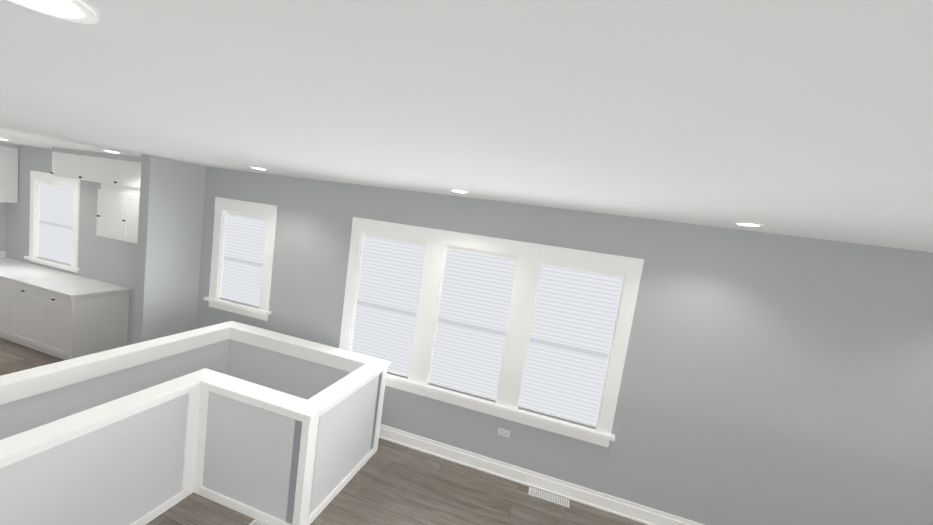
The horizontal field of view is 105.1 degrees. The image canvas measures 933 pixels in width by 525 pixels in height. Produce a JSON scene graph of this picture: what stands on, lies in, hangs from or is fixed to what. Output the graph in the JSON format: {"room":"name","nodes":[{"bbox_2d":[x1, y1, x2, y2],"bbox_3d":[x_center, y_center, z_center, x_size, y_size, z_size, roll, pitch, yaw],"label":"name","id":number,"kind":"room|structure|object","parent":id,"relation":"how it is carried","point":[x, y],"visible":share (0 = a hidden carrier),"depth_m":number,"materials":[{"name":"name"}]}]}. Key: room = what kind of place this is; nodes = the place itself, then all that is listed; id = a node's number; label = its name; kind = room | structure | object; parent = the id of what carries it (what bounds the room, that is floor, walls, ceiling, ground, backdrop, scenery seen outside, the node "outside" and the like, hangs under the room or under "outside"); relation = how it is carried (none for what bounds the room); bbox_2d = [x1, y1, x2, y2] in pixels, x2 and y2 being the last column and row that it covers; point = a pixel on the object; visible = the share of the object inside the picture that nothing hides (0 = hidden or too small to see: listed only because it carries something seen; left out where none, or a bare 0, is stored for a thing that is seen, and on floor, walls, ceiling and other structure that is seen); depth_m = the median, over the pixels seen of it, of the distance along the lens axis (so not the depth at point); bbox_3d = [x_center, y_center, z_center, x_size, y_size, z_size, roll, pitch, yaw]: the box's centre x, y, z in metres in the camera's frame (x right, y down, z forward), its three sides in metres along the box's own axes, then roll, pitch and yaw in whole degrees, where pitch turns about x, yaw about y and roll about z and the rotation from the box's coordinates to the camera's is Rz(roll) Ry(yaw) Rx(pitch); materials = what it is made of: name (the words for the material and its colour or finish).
{"room":"living room","nodes":[
{"label":"living room","id":0,"kind":"room"},
{"bbox_2d":[0,202,5,250],"bbox_3d":[-7.726,-0.450,4.445,0.154,2.700,2.570,10,6,15],"label":"wall","id":1,"kind":"structure","parent":0,"point":[2,224],"depth_m":5.63,"materials":[{"name":"grey paint"}]},
{"bbox_2d":[0,251,5,258],"bbox_3d":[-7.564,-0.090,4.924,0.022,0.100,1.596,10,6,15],"label":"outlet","id":2,"kind":"structure","parent":1,"relation":"attached to","point":[2,253],"depth_m":5.65,"materials":[{"name":"white plastic"}]},
{"bbox_2d":[0,146,17,202],"bbox_3d":[-7.086,-1.335,5.310,0.329,0.830,0.449,10,6,15],"label":"upper cabinet","id":3,"kind":"object","parent":1,"relation":"attached to","point":[8,155],"depth_m":5.39,"materials":[{"name":"white wood"}]},
{"bbox_2d":[5,145,136,345],"bbox_3d":[-5.449,-0.209,5.232,4.160,2.700,0.150,10,6,15],"label":"wall","id":4,"kind":"structure","parent":0,"point":[107,260],"depth_m":5.16,"materials":[{"name":"grey paint"}]},
{"bbox_2d":[24,170,79,272],"bbox_3d":[-6.126,-0.620,5.346,1.150,1.380,0.170,10,6,15],"label":"kitchen window","id":5,"kind":"structure","parent":4,"relation":"in","point":[54,212],"depth_m":5.36,"materials":[{"name":"fabric"}]},
{"bbox_2d":[50,152,75,178],"bbox_3d":[-5.209,-1.284,4.849,0.612,0.320,0.321,10,6,15],"label":"upper cabinet","id":6,"kind":"object","parent":4,"relation":"attached to","point":[63,164],"depth_m":4.72,"materials":[{"name":"white wood"}]},
{"bbox_2d":[76,154,111,185],"bbox_3d":[-4.653,-1.190,4.698,0.749,0.320,0.321,10,6,15],"label":"upper cabinet","id":7,"kind":"object","parent":4,"relation":"attached to","point":[88,168],"depth_m":4.57,"materials":[{"name":"white wood"}]},
{"bbox_2d":[96,182,119,238],"bbox_3d":[-4.447,-0.651,4.672,0.538,0.680,0.321,10,6,15],"label":"upper cabinet","id":8,"kind":"object","parent":4,"relation":"attached to","point":[108,196],"depth_m":4.55,"materials":[{"name":"white wood"}]},
{"bbox_2d":[108,159,140,189],"bbox_3d":[-4.053,-1.090,4.535,0.701,0.320,0.321,10,6,15],"label":"upper cabinet","id":9,"kind":"object","parent":4,"relation":"attached to","point":[124,173],"depth_m":4.42,"materials":[{"name":"white wood"}]},
{"bbox_2d":[116,186,139,243],"bbox_3d":[-4.047,-0.584,4.563,0.541,0.680,0.321,10,6,15],"label":"upper cabinet","id":10,"kind":"object","parent":4,"relation":"attached to","point":[118,203],"depth_m":4.45,"materials":[{"name":"white wood"}]},
{"bbox_2d":[133,154,206,343],"bbox_3d":[-3.494,0.154,4.348,0.140,2.700,0.830,10,6,15],"label":"wall","id":11,"kind":"structure","parent":0,"point":[171,214],"depth_m":4.11,"materials":[{"name":"grey paint"}]},
{"bbox_2d":[0,338,646,524],"bbox_3d":[-1.386,2.095,2.220,14.200,0.120,4.000,10,6,15],"label":"floor","id":12,"kind":"structure","parent":0,"point":[390,483],"depth_m":3.19,"materials":[{"name":"brown wood"}]},
{"bbox_2d":[0,279,3,338],"bbox_3d":[-6.277,0.605,5.123,0.722,0.883,0.596,10,6,15],"label":"base cabinet","id":13,"kind":"object","parent":12,"relation":"on","point":[1,280],"depth_m":4.82,"materials":[{"name":"white wood"}]},
{"bbox_2d":[4,279,35,348],"bbox_3d":[-5.706,0.701,4.967,0.722,0.883,0.596,10,6,15],"label":"base cabinet","id":14,"kind":"object","parent":12,"relation":"on","point":[19,300],"depth_m":4.72,"materials":[{"name":"white wood"}]},
{"bbox_2d":[32,291,129,359],"bbox_3d":[-5.154,0.794,4.817,0.681,0.883,0.596,10,6,15],"label":"base cabinet","id":15,"kind":"object","parent":12,"relation":"on","point":[60,314],"depth_m":4.59,"materials":[{"name":"white wood"}]},
{"bbox_2d":[0,255,19,262],"bbox_3d":[-7.288,0.025,4.853,0.621,0.035,1.596,10,6,15],"label":"countertop","id":16,"kind":"structure","parent":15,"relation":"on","point":[5,260],"depth_m":5.51,"materials":[{"name":"white stone"}]},
{"bbox_2d":[0,263,130,298],"bbox_3d":[-5.805,0.223,4.953,2.215,0.035,0.621,10,6,15],"label":"countertop","id":17,"kind":"structure","parent":15,"relation":"on","point":[42,278],"depth_m":4.83,"materials":[{"name":"white stone"}]},
{"bbox_2d":[0,321,390,524],"bbox_3d":[-2.142,1.384,2.803,2.070,0.957,2.380,10,6,15],"label":"enclosure","id":18,"kind":"object","parent":12,"relation":"on","point":[267,427],"visible":1,"depth_m":2.70,"materials":[{"name":"grey paint"}]},
{"bbox_2d":[249,519,266,524],"bbox_3d":[-1.465,1.982,2.594,0.340,0.007,0.152,10,6,15],"label":"floor vent","id":19,"kind":"object","parent":12,"relation":"in","point":[255,522],"visible":1,"depth_m":2.68,"materials":[{"name":"white metal"}]},
{"bbox_2d":[528,487,568,507],"bbox_3d":[0.777,2.218,3.377,0.380,0.007,0.102,10,6,15],"label":"floor vent","id":20,"kind":"object","parent":12,"relation":"in","point":[552,498],"visible":1,"depth_m":3.37,"materials":[{"name":"white metal"}]},
{"bbox_2d":[0,0,932,251],"bbox_3d":[-0.995,-0.683,1.941,14.200,0.120,4.000,10,6,15],"label":"ceiling","id":21,"kind":"structure","parent":0,"point":[807,118],"depth_m":0.81,"materials":[{"name":"paint"}]},
{"bbox_2d":[0,142,19,148],"bbox_3d":[-7.313,-1.713,4.252,0.335,0.058,2.568,10,6,15],"label":"soffit","id":22,"kind":"structure","parent":21,"relation":"attached to","point":[5,144],"depth_m":5.35,"materials":[{"name":"grey paint"}]},
{"bbox_2d":[6,0,98,23],"bbox_3d":[-0.722,-0.442,0.587,0.164,0.011,0.164,10,6,15],"label":"recessed light","id":23,"kind":"object","parent":21,"relation":"in","point":[78,11],"visible":0.98,"depth_m":0.62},
{"bbox_2d":[52,147,140,161],"bbox_3d":[-4.583,-1.372,4.669,1.870,0.058,0.325,10,6,15],"label":"soffit","id":24,"kind":"structure","parent":21,"relation":"attached to","point":[97,154],"depth_m":4.53,"materials":[{"name":"grey paint"}]},
{"bbox_2d":[249,166,267,169],"bbox_3d":[-2.012,-0.913,3.463,0.164,0.011,0.164,10,6,15],"label":"recessed light","id":25,"kind":"object","parent":21,"relation":"in","point":[260,168],"visible":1,"depth_m":3.42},
{"bbox_2d":[450,189,468,192],"bbox_3d":[-0.060,-0.585,2.931,0.164,0.011,0.164,10,6,15],"label":"recessed light","id":26,"kind":"object","parent":21,"relation":"in","point":[459,191],"visible":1,"depth_m":2.88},
{"bbox_2d":[733,222,763,225],"bbox_3d":[1.893,-0.257,2.400,0.164,0.011,0.164,10,6,15],"label":"recessed light","id":27,"kind":"object","parent":21,"relation":"in","point":[748,224],"visible":1,"depth_m":2.36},
{"bbox_2d":[196,167,932,524],"bbox_3d":[1.361,0.942,3.305,9.900,2.700,0.150,10,6,15],"label":"wall","id":28,"kind":"structure","parent":0,"point":[776,379],"depth_m":3.02,"materials":[{"name":"grey paint"}]},
{"bbox_2d":[204,197,277,320],"bbox_3d":[-2.703,-0.053,4.340,0.975,1.370,0.170,10,6,15],"label":"window","id":29,"kind":"structure","parent":28,"relation":"in","point":[245,252],"depth_m":4.34,"materials":[{"name":"fabric"}]},
{"bbox_2d":[339,217,643,446],"bbox_3d":[0.050,0.601,3.602,2.970,1.750,0.170,10,6,15],"label":"triple window","id":30,"kind":"structure","parent":28,"relation":"in","point":[492,293],"depth_m":3.52,"materials":[{"name":"fabric"}]},
{"bbox_2d":[498,428,509,437],"bbox_3d":[0.371,1.692,3.547,0.118,0.072,0.009,10,6,15],"label":"outlet","id":31,"kind":"object","parent":28,"relation":"attached to","point":[503,432],"visible":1,"depth_m":3.54,"materials":[{"name":"white plastic"}]},
{"bbox_2d":[379,424,703,524],"bbox_3d":[1.089,2.191,3.367,9.750,0.150,0.024,10,6,15],"label":"baseboard","id":32,"kind":"structure","parent":28,"relation":"attached to","point":[602,501],"depth_m":3.44,"materials":[{"name":"white wood"}]}
]}

